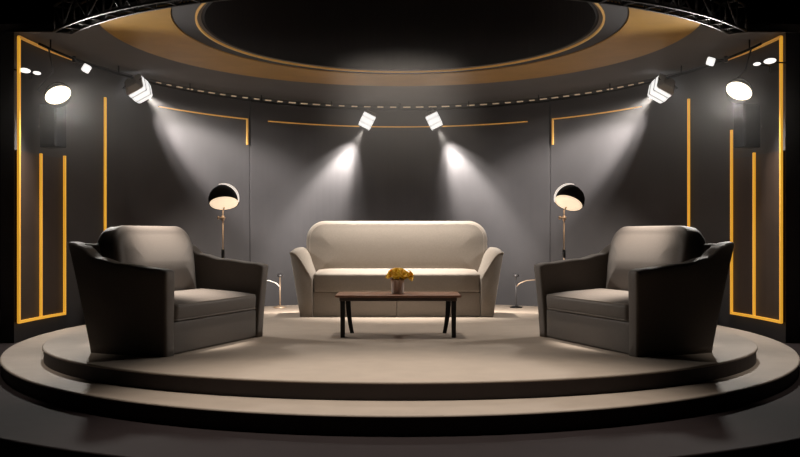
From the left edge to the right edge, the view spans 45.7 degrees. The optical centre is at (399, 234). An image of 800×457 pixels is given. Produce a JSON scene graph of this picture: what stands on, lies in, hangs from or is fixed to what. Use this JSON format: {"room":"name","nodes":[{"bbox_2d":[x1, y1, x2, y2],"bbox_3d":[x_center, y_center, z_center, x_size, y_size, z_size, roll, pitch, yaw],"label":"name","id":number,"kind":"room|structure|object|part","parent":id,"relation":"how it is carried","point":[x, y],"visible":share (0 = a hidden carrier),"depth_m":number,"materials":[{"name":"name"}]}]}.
{"room":"studio","nodes":[
{"label":"studio","id":0,"kind":"room"},
{"bbox_2d":[0,32,249,342],"bbox_3d":[-3.336,-0.479,11.922,0.595,3.140,4.836,0,0,21],"label":"wall","id":1,"kind":"structure","parent":0,"point":[164,165],"depth_m":11.91,"materials":[{"name":"grey paint"}]},
{"bbox_2d":[29,71,40,78],"bbox_3d":[-3.793,-1.647,9.799,0.076,0.037,0.404,0,0,-36],"label":"lamp","id":2,"kind":"object","parent":1,"relation":"attached to","point":[34,72],"visible":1,"depth_m":9.65,"materials":[{"name":"white"}]},
{"bbox_2d":[15,35,71,323],"bbox_3d":[-3.824,-0.561,10.227,0.079,2.915,1.260,0,0,5],"label":"wall panel","id":3,"kind":"object","parent":1,"relation":"attached to","point":[40,179],"visible":0.94,"depth_m":10.08,"materials":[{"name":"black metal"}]},
{"bbox_2d":[13,68,30,72],"bbox_3d":[-3.824,-1.673,9.653,0.126,0.052,0.154,0,0,17],"label":"lamp","id":4,"kind":"object","parent":3,"relation":"attached to","point":[24,70],"visible":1,"depth_m":9.64,"materials":[{"name":"white"}]},
{"bbox_3d":[-3.813,-1.673,9.660,0.114,0.052,0.060,0,0,0],"label":"bulb","id":5,"kind":"part","parent":4,"relation":"part of","materials":[{"name":"white glass"}]},
{"bbox_2d":[39,104,65,148],"bbox_3d":[-3.706,-1.153,10.076,0.304,0.460,0.198,0,0,20],"label":"loudspeaker","id":6,"kind":"object","parent":1,"relation":"attached to","point":[52,126],"visible":0.98,"depth_m":9.98,"materials":[{"name":"black paint"}]},
{"bbox_2d":[40,105,54,144],"bbox_3d":[-3.699,-1.153,9.972,0.190,0.420,0.008,0,0,20],"label":"grille","id":7,"kind":"object","parent":6,"relation":"attached to","point":[47,113],"depth_m":9.97,"materials":[{"name":"black fabric"}]},
{"bbox_2d":[104,97,106,229],"bbox_3d":[-3.596,-0.344,11.587,0.020,2.670,0.030,0,0,16],"label":"strip","id":8,"kind":"object","parent":1,"relation":"attached to","point":[105,98],"visible":0.64,"depth_m":11.58,"materials":[{"name":"gold metal"}]},
{"bbox_2d":[158,106,247,144],"bbox_3d":[-2.750,-1.521,13.318,0.090,0.384,1.683,0,0,35],"label":"strip","id":9,"kind":"object","parent":1,"relation":"attached to","point":[246,119],"visible":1,"depth_m":13.60,"materials":[{"name":"gold"}]},
{"bbox_2d":[250,96,549,305],"bbox_3d":[0.000,-0.479,14.586,4.613,3.140,1.107,0,0,0],"label":"wall","id":10,"kind":"structure","parent":0,"point":[496,177],"depth_m":14.64,"materials":[{"name":"grey paint"}]},
{"bbox_2d":[268,121,527,127],"bbox_3d":[-0.029,-1.705,14.610,3.897,0.016,0.776,0,0,0],"label":"strip","id":11,"kind":"object","parent":10,"relation":"attached to","point":[268,121],"visible":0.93,"depth_m":14.74,"materials":[{"name":"gold"}]},
{"bbox_2d":[0,0,799,104],"bbox_3d":[0.000,-3.299,11.160,8.080,2.500,7.960,0,0,0],"label":"ceiling","id":12,"kind":"structure","parent":0,"point":[351,34],"depth_m":11.49,"materials":[{"name":"black"}]},
{"bbox_2d":[100,0,699,85],"bbox_3d":[0.000,-2.037,10.395,5.840,0.020,5.090,0,0,0],"label":"ceiling band","id":13,"kind":"object","parent":12,"relation":"attached to","point":[155,32],"visible":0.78,"depth_m":10.67,"materials":[{"name":"gold metal"}]},
{"bbox_2d":[172,0,627,73],"bbox_3d":[0.000,-2.041,9.930,4.340,0.012,4.160,0,0,0],"label":"ceiling band","id":14,"kind":"object","parent":12,"relation":"attached to","point":[183,16],"visible":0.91,"depth_m":9.55,"materials":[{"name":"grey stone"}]},
{"bbox_2d":[38,40,761,110],"bbox_3d":[0.000,-1.992,12.240,7.383,0.114,5.108,0,0,0],"label":"rail","id":15,"kind":"object","parent":12,"relation":"hanging from","point":[40,44],"visible":0.95,"depth_m":13.15,"materials":[{"name":"black metal"}]},
{"bbox_2d":[37,49,71,107],"bbox_3d":[-3.605,-1.639,9.928,0.303,0.623,0.235,0,0,-42],"label":"lamp","id":16,"kind":"object","parent":15,"relation":"hanging from","point":[59,93],"visible":1,"depth_m":9.88,"materials":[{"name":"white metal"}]},
{"bbox_3d":[-3.564,-1.459,9.900,0.256,0.191,0.129,0,0,-29],"label":"bulb","id":17,"kind":"part","parent":16,"relation":"part of","materials":[{"name":"white glass"}]},
{"bbox_2d":[72,56,90,73],"bbox_3d":[-3.520,-1.883,10.496,0.224,0.193,0.110,0,0,0],"label":"spotlight","id":18,"kind":"object","parent":15,"relation":"attached to","point":[86,68],"visible":1,"depth_m":10.48,"materials":[{"name":"grey"}]},
{"bbox_2d":[123,74,151,103],"bbox_3d":[-3.281,-1.836,11.916,0.339,0.363,0.343,0,0,12],"label":"spotlight","id":19,"kind":"object","parent":15,"relation":"attached to","point":[138,88],"visible":1,"depth_m":11.82,"materials":[{"name":"grey metal"}]},
{"bbox_2d":[358,107,375,130],"bbox_3d":[-0.510,-1.802,14.774,0.279,0.355,0.244,0,0,0],"label":"spotlight","id":20,"kind":"object","parent":15,"relation":"attached to","point":[368,117],"visible":1,"depth_m":14.67,"materials":[{"name":"grey metal"}]},
{"bbox_2d":[425,107,442,130],"bbox_3d":[0.528,-1.802,14.770,0.277,0.355,0.244,0,0,0],"label":"spotlight","id":21,"kind":"object","parent":15,"relation":"attached to","point":[432,117],"visible":1,"depth_m":14.67,"materials":[{"name":"grey metal"}]},
{"bbox_2d":[648,74,676,103],"bbox_3d":[3.281,-1.836,11.916,0.339,0.363,0.344,0,0,-12],"label":"spotlight","id":22,"kind":"object","parent":15,"relation":"attached to","point":[661,88],"visible":0.98,"depth_m":11.82,"materials":[{"name":"grey metal"}]},
{"bbox_2d":[706,56,727,65],"bbox_3d":[3.508,-1.921,10.490,0.249,0.116,0.103,0,0,0],"label":"spotlight","id":23,"kind":"object","parent":15,"relation":"attached to","point":[710,61],"visible":1,"depth_m":10.48,"materials":[{"name":"grey"}]},
{"bbox_2d":[725,49,752,103],"bbox_3d":[3.551,-1.661,9.952,0.291,0.582,0.238,0,0,27],"label":"lamp","id":24,"kind":"object","parent":15,"relation":"hanging from","point":[738,90],"visible":1,"depth_m":9.88,"materials":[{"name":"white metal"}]},
{"bbox_3d":[3.533,-1.501,9.900,0.256,0.191,0.129,0,0,29],"label":"bulb","id":25,"kind":"part","parent":24,"relation":"part of","materials":[{"name":"white glass"}]},
{"bbox_2d":[195,3,604,72],"bbox_3d":[0.000,-2.037,9.867,3.970,0.020,4.035,0,0,0],"label":"ring","id":26,"kind":"object","parent":12,"relation":"attached to","point":[202,4],"visible":0.97,"depth_m":11.01,"materials":[{"name":"gold metal"}]},
{"bbox_2d":[53,0,746,34],"bbox_3d":[0.000,-2.124,8.514,6.816,0.276,1.854,0,0,0],"label":"lighting truss","id":27,"kind":"object","parent":12,"relation":"hanging from","point":[711,14],"visible":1,"depth_m":8.74,"materials":[{"name":"grey metal"}]},
{"bbox_3d":[-3.329,-2.124,9.381,0.190,0.270,0.019,0,0,-36],"label":"cross frame","id":28,"kind":"part","parent":27,"relation":"part of","materials":[{"name":"grey metal"}]},
{"bbox_3d":[-3.171,-2.124,9.177,0.190,0.270,0.018,0,0,-40],"label":"cross frame","id":29,"kind":"part","parent":27,"relation":"part of","materials":[{"name":"grey metal"}]},
{"bbox_3d":[-3.000,-2.124,8.983,0.190,0.270,0.018,0,0,-43],"label":"cross frame","id":30,"kind":"part","parent":27,"relation":"part of","materials":[{"name":"grey metal"}]},
{"bbox_3d":[-2.817,-2.124,8.800,0.018,0.270,0.190,0,0,43],"label":"cross frame","id":31,"kind":"part","parent":27,"relation":"part of","materials":[{"name":"grey metal"}]},
{"bbox_3d":[-2.623,-2.124,8.629,0.018,0.270,0.190,0,0,40],"label":"cross frame","id":32,"kind":"part","parent":27,"relation":"part of","materials":[{"name":"grey metal"}]},
{"bbox_3d":[-2.419,-2.124,8.471,0.019,0.270,0.190,0,0,36],"label":"cross frame","id":33,"kind":"part","parent":27,"relation":"part of","materials":[{"name":"grey metal"}]},
{"bbox_3d":[-2.205,-2.124,8.326,0.019,0.270,0.190,0,0,32],"label":"cross frame","id":34,"kind":"part","parent":27,"relation":"part of","materials":[{"name":"grey metal"}]},
{"bbox_3d":[1.982,-2.124,8.194,0.019,0.270,0.189,0,0,-29],"label":"cross frame","id":35,"kind":"part","parent":27,"relation":"part of","materials":[{"name":"grey metal"}]},
{"bbox_3d":[2.205,-2.124,8.326,0.019,0.270,0.189,0,0,-32],"label":"cross frame","id":36,"kind":"part","parent":27,"relation":"part of","materials":[{"name":"grey metal"}]},
{"bbox_3d":[2.419,-2.124,8.471,0.020,0.270,0.189,0,0,-36],"label":"cross frame","id":37,"kind":"part","parent":27,"relation":"part of","materials":[{"name":"grey metal"}]},
{"bbox_3d":[2.623,-2.124,8.629,0.020,0.270,0.188,0,0,-40],"label":"cross frame","id":38,"kind":"part","parent":27,"relation":"part of","materials":[{"name":"grey metal"}]},
{"bbox_3d":[2.817,-2.124,8.800,0.020,0.270,0.188,0,0,-43],"label":"cross frame","id":39,"kind":"part","parent":27,"relation":"part of","materials":[{"name":"grey metal"}]},
{"bbox_3d":[3.000,-2.124,8.983,0.188,0.270,0.020,0,0,43],"label":"cross frame","id":40,"kind":"part","parent":27,"relation":"part of","materials":[{"name":"grey metal"}]},
{"bbox_3d":[3.171,-2.124,9.177,0.188,0.270,0.020,0,0,40],"label":"cross frame","id":41,"kind":"part","parent":27,"relation":"part of","materials":[{"name":"grey metal"}]},
{"bbox_3d":[3.329,-2.124,9.381,0.189,0.270,0.020,0,0,36],"label":"cross frame","id":42,"kind":"part","parent":27,"relation":"part of","materials":[{"name":"grey metal"}]},
{"bbox_2d":[550,32,799,342],"bbox_3d":[3.336,-0.479,11.922,0.595,3.140,4.836,0,0,-21],"label":"wall","id":43,"kind":"structure","parent":0,"point":[629,167],"depth_m":11.97,"materials":[{"name":"grey paint"}]},
{"bbox_2d":[552,106,641,144],"bbox_3d":[2.750,-1.521,13.318,0.090,0.384,1.683,0,0,-35],"label":"strip","id":44,"kind":"object","parent":43,"relation":"attached to","point":[553,119],"visible":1,"depth_m":13.60,"materials":[{"name":"gold"}]},
{"bbox_2d":[687,99,689,226],"bbox_3d":[3.559,-0.344,11.710,0.020,2.670,0.030,0,0,-17],"label":"strip","id":45,"kind":"object","parent":43,"relation":"attached to","point":[688,100],"visible":0.64,"depth_m":11.70,"materials":[{"name":"orange"}]},
{"bbox_2d":[734,103,760,148],"bbox_3d":[3.706,-1.153,10.076,0.304,0.460,0.198,0,0,-20],"label":"loudspeaker","id":46,"kind":"object","parent":43,"relation":"attached to","point":[747,126],"visible":1,"depth_m":9.98,"materials":[{"name":"black paint"}]},
{"bbox_2d":[745,105,759,144],"bbox_3d":[3.699,-1.153,9.972,0.190,0.420,0.008,0,0,-20],"label":"grille","id":47,"kind":"object","parent":46,"relation":"attached to","point":[752,112],"depth_m":9.97,"materials":[{"name":"grey metal"}]},
{"bbox_2d":[728,35,784,323],"bbox_3d":[3.824,-0.561,10.227,0.079,2.915,1.260,0,0,-5],"label":"wall panel","id":48,"kind":"object","parent":43,"relation":"attached to","point":[757,182],"visible":0.94,"depth_m":10.13,"materials":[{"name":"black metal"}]},
{"bbox_2d":[764,58,785,63],"bbox_3d":[3.775,-1.740,9.534,0.282,0.057,0.079,0,0,-24],"label":"lamp","id":49,"kind":"object","parent":48,"relation":"attached to","point":[769,60],"visible":1,"depth_m":9.48,"materials":[{"name":"white"}]},
{"bbox_3d":[3.700,-1.740,9.500,0.125,0.057,0.066,0,0,0],"label":"bulb","id":50,"kind":"part","parent":49,"relation":"part of","materials":[{"name":"white glass"}]},
{"bbox_2d":[753,62,770,72],"bbox_3d":[3.753,-1.710,9.705,0.122,0.035,0.603,0,0,36],"label":"lamp","id":51,"kind":"object","parent":43,"relation":"attached to","point":[756,63],"visible":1,"depth_m":9.54,"materials":[{"name":"white"}]},
{"bbox_3d":[0.000,1.271,9.000,14.000,0.100,22.000,0,0,0],"label":"floor","id":52,"kind":"structure","parent":0,"visible":0},
{"bbox_2d":[0,341,799,456],"bbox_3d":[0.000,1.156,10.960,9.600,0.130,13.100,0,0,0],"label":"stage platform","id":53,"kind":"object","parent":52,"relation":"on","point":[29,426],"visible":0.14,"depth_m":5.08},
{"bbox_2d":[0,305,799,435],"bbox_3d":[0.000,1.034,9.400,7.060,0.114,8.520,0,0,0],"label":"stage platform","id":54,"kind":"object","parent":53,"relation":"on","point":[24,369],"visible":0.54,"depth_m":5.58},
{"bbox_2d":[208,183,238,257],"bbox_3d":[-2.126,0.177,11.501,0.384,1.600,0.367,0,0,0],"label":"floor lamp","id":55,"kind":"object","parent":54,"relation":"on","point":[225,196],"visible":0.95,"depth_m":11.42,"materials":[{"name":"black metal"}]},
{"bbox_2d":[221,250,224,257],"bbox_3d":[-2.143,0.226,11.500,0.039,0.100,0.039,0,0,0],"label":"switch","id":56,"kind":"object","parent":55,"relation":"attached to","point":[222,251],"depth_m":11.49,"materials":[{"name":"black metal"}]},
{"bbox_3d":[-2.133,-0.458,11.501,0.369,0.302,0.367,0,0,0],"label":"lamp shade","id":57,"kind":"part","parent":55,"relation":"part of","materials":[{"name":"black metal"}]},
{"bbox_2d":[210,197,237,209],"bbox_3d":[-2.128,-0.386,11.484,0.339,0.151,0.313,0,0,0],"label":"diffuser","id":58,"kind":"object","parent":55,"relation":"attached to","point":[219,203],"depth_m":11.45,"materials":[{"name":"beige plastic"}]},
{"bbox_2d":[267,274,285,307],"bbox_3d":[-1.739,0.748,12.750,0.426,0.458,0.170,0,0,0],"label":"stand","id":59,"kind":"object","parent":54,"relation":"on","point":[278,275],"visible":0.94,"depth_m":12.74,"materials":[{"name":"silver metal"}]},
{"bbox_3d":[-1.611,0.757,12.750,0.017,0.400,0.017,0,0,-22],"label":"post","id":60,"kind":"part","parent":59,"relation":"part of","materials":[{"name":"gold metal"}]},
{"bbox_2d":[42,312,757,400],"bbox_3d":[0.000,0.921,8.200,5.860,0.112,5.220,0,0,0],"label":"stage platform","id":61,"kind":"object","parent":54,"relation":"on","point":[502,355],"visible":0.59,"depth_m":6.38,"materials":[{"name":"beige carpet"}]},
{"bbox_2d":[68,226,267,356],"bbox_3d":[-1.787,0.396,7.551,0.861,0.938,1.582,0,0,19],"label":"armchair","id":62,"kind":"object","parent":61,"relation":"on","point":[151,291],"visible":1,"depth_m":7.10,"materials":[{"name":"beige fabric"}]},
{"bbox_3d":[-2.013,0.457,6.902,0.861,0.816,0.207,0,0,19],"label":"arm","id":63,"kind":"part","parent":62,"relation":"part of","materials":[{"name":"beige fabric"}]},
{"bbox_2d":[97,226,195,290],"bbox_3d":[-2.011,0.225,7.629,0.307,0.596,1.090,0,0,19],"label":"cushion","id":64,"kind":"object","parent":62,"relation":"on","point":[169,247],"depth_m":7.50,"materials":[{"name":"beige fabric"}]},
{"bbox_2d":[174,288,255,318],"bbox_3d":[-1.689,0.536,7.517,0.603,0.173,1.255,0,0,19],"label":"seat cushion","id":65,"kind":"object","parent":62,"relation":"on","point":[189,303],"depth_m":7.47,"materials":[{"name":"beige fabric"}]},
{"bbox_3d":[-1.561,0.457,8.200,0.861,0.816,0.207,0,0,19],"label":"arm","id":66,"kind":"part","parent":62,"relation":"part of","materials":[{"name":"beige fabric"}]},
{"bbox_2d":[289,221,503,316],"bbox_3d":[-0.035,0.353,10.408,2.258,1.023,0.881,0,0,0],"label":"sofa","id":67,"kind":"object","parent":61,"relation":"on","point":[338,256],"visible":0.85,"depth_m":10.45,"materials":[{"name":"beige fabric"}]},
{"bbox_3d":[-1.040,0.501,10.377,0.240,0.728,0.806,0,0,0],"label":"arm","id":68,"kind":"part","parent":67,"relation":"part of","materials":[{"name":"beige fabric"}]},
{"bbox_3d":[-0.477,0.734,10.368,0.882,0.262,0.704,0,0,0],"label":"panel","id":69,"kind":"part","parent":67,"relation":"part of","materials":[{"name":"beige fabric"}]},
{"bbox_2d":[313,268,479,291],"bbox_3d":[-0.035,0.487,10.355,1.765,0.233,0.706,0,0,0],"label":"seat cushion","id":70,"kind":"object","parent":67,"relation":"on","point":[324,279],"depth_m":10.01,"materials":[{"name":"beige fabric"}]},
{"bbox_3d":[-0.035,0.205,10.696,2.030,0.726,0.304,0,0,0],"label":"backrest","id":71,"kind":"part","parent":67,"relation":"part of","materials":[{"name":"beige fabric"}]},
{"bbox_3d":[0.407,0.734,10.368,0.882,0.262,0.704,0,0,0],"label":"panel","id":72,"kind":"part","parent":67,"relation":"part of","materials":[{"name":"beige fabric"}]},
{"bbox_3d":[0.970,0.501,10.377,0.240,0.728,0.806,0,0,0],"label":"arm","id":73,"kind":"part","parent":67,"relation":"part of","materials":[{"name":"beige fabric"}]},
{"bbox_2d":[335,292,460,337],"bbox_3d":[-0.015,0.685,8.200,1.060,0.360,0.500,0,0,0],"label":"coffee table","id":74,"kind":"object","parent":61,"relation":"on","point":[450,298],"visible":1,"depth_m":8.00,"materials":[{"name":"brown wood"}]},
{"bbox_3d":[-0.483,0.709,8.015,0.042,0.312,0.042,0,0,0],"label":"leg","id":75,"kind":"part","parent":74,"relation":"part of","materials":[{"name":"black metal"}]},
{"bbox_3d":[-0.443,0.709,8.385,0.074,0.312,0.046,0,0,0],"label":"leg","id":76,"kind":"part","parent":74,"relation":"part of","materials":[{"name":"black wood"}]},
{"bbox_2d":[385,268,413,293],"bbox_3d":[-0.003,0.393,8.161,0.254,0.225,0.224,0,0,0],"label":"flower pot","id":77,"kind":"object","parent":74,"relation":"on","point":[398,275],"visible":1,"depth_m":8.11,"materials":[{"name":"brown plant"}]},
{"bbox_3d":[-0.031,0.343,8.082,0.085,0.063,0.065,0,0,0],"label":"flower","id":78,"kind":"part","parent":77,"relation":"part of","materials":[{"name":"yellow plant"}]},
{"bbox_3d":[-0.032,0.310,8.106,0.088,0.051,0.077,0,0,0],"label":"flower","id":79,"kind":"part","parent":77,"relation":"part of","materials":[{"name":"yellow plant"}]},
{"bbox_3d":[-0.020,0.443,8.160,0.120,0.125,0.120,0,0,0],"label":"pot","id":80,"kind":"part","parent":77,"relation":"part of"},
{"bbox_3d":[0.028,0.342,8.088,0.088,0.068,0.060,0,0,-40],"label":"flower","id":81,"kind":"part","parent":77,"relation":"part of","materials":[{"name":"yellow plant"}]},
{"bbox_3d":[0.083,0.357,8.109,0.064,0.077,0.080,0,0,0],"label":"flower","id":82,"kind":"part","parent":77,"relation":"part of","materials":[{"name":"yellow plant"}]},
{"bbox_3d":[0.413,0.709,8.385,0.074,0.312,0.046,0,0,0],"label":"leg","id":83,"kind":"part","parent":74,"relation":"part of","materials":[{"name":"black metal"}]},
{"bbox_3d":[0.453,0.709,8.015,0.042,0.312,0.042,0,0,0],"label":"leg","id":84,"kind":"part","parent":74,"relation":"part of","materials":[{"name":"black wood"}]},
{"bbox_2d":[534,226,733,356],"bbox_3d":[1.807,0.396,7.551,0.861,0.938,1.582,0,0,-19],"label":"armchair","id":85,"kind":"object","parent":61,"relation":"on","point":[651,291],"visible":1,"depth_m":7.10,"materials":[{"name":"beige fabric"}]},
{"bbox_3d":[1.581,0.457,8.200,0.861,0.816,0.207,0,0,-19],"label":"arm","id":86,"kind":"part","parent":85,"relation":"part of","materials":[{"name":"beige fabric"}]},
{"bbox_2d":[547,288,628,318],"bbox_3d":[1.709,0.536,7.517,0.603,0.173,1.255,0,0,-19],"label":"seat cushion","id":87,"kind":"object","parent":85,"relation":"on","point":[585,303],"depth_m":7.47,"materials":[{"name":"beige fabric"}]},
{"bbox_2d":[606,226,705,290],"bbox_3d":[2.031,0.225,7.629,0.307,0.596,1.090,0,0,-19],"label":"cushion","id":88,"kind":"object","parent":85,"relation":"on","point":[631,247],"depth_m":7.50,"materials":[{"name":"beige fabric"}]},
{"bbox_3d":[2.033,0.457,6.902,0.861,0.816,0.207,0,0,-19],"label":"arm","id":89,"kind":"part","parent":85,"relation":"part of","materials":[{"name":"beige fabric"}]},
{"bbox_2d":[510,274,534,307],"bbox_3d":[1.685,0.748,12.750,0.426,0.458,0.170,0,0,0],"label":"stand","id":90,"kind":"object","parent":54,"relation":"on","point":[514,275],"visible":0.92,"depth_m":12.74,"materials":[{"name":"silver metal"}]},
{"bbox_3d":[1.557,0.757,12.750,0.017,0.400,0.017,0,0,-22],"label":"post","id":91,"kind":"part","parent":90,"relation":"part of","materials":[{"name":"grey metal"}]},
{"bbox_2d":[554,183,584,259],"bbox_3d":[2.032,0.177,11.501,0.405,1.600,0.367,0,0,0],"label":"floor lamp","id":92,"kind":"object","parent":54,"relation":"on","point":[569,197],"visible":0.91,"depth_m":11.42,"materials":[{"name":"black metal"}]},
{"bbox_2d":[562,250,565,257],"bbox_3d":[1.985,0.226,11.500,0.039,0.100,0.039,0,0,0],"label":"switch","id":93,"kind":"object","parent":92,"relation":"attached to","point":[563,251],"depth_m":11.49,"materials":[{"name":"black metal"}]},
{"bbox_2d":[555,195,581,210],"bbox_3d":[2.037,-0.389,11.484,0.322,0.187,0.313,0,0,0],"label":"diffuser","id":94,"kind":"object","parent":92,"relation":"attached to","point":[566,202],"depth_m":11.44,"materials":[{"name":"beige plastic"}]},
{"bbox_3d":[2.050,-0.449,11.501,0.369,0.318,0.367,0,0,0],"label":"lamp shade","id":95,"kind":"part","parent":92,"relation":"part of","materials":[{"name":"black metal"}]}
]}

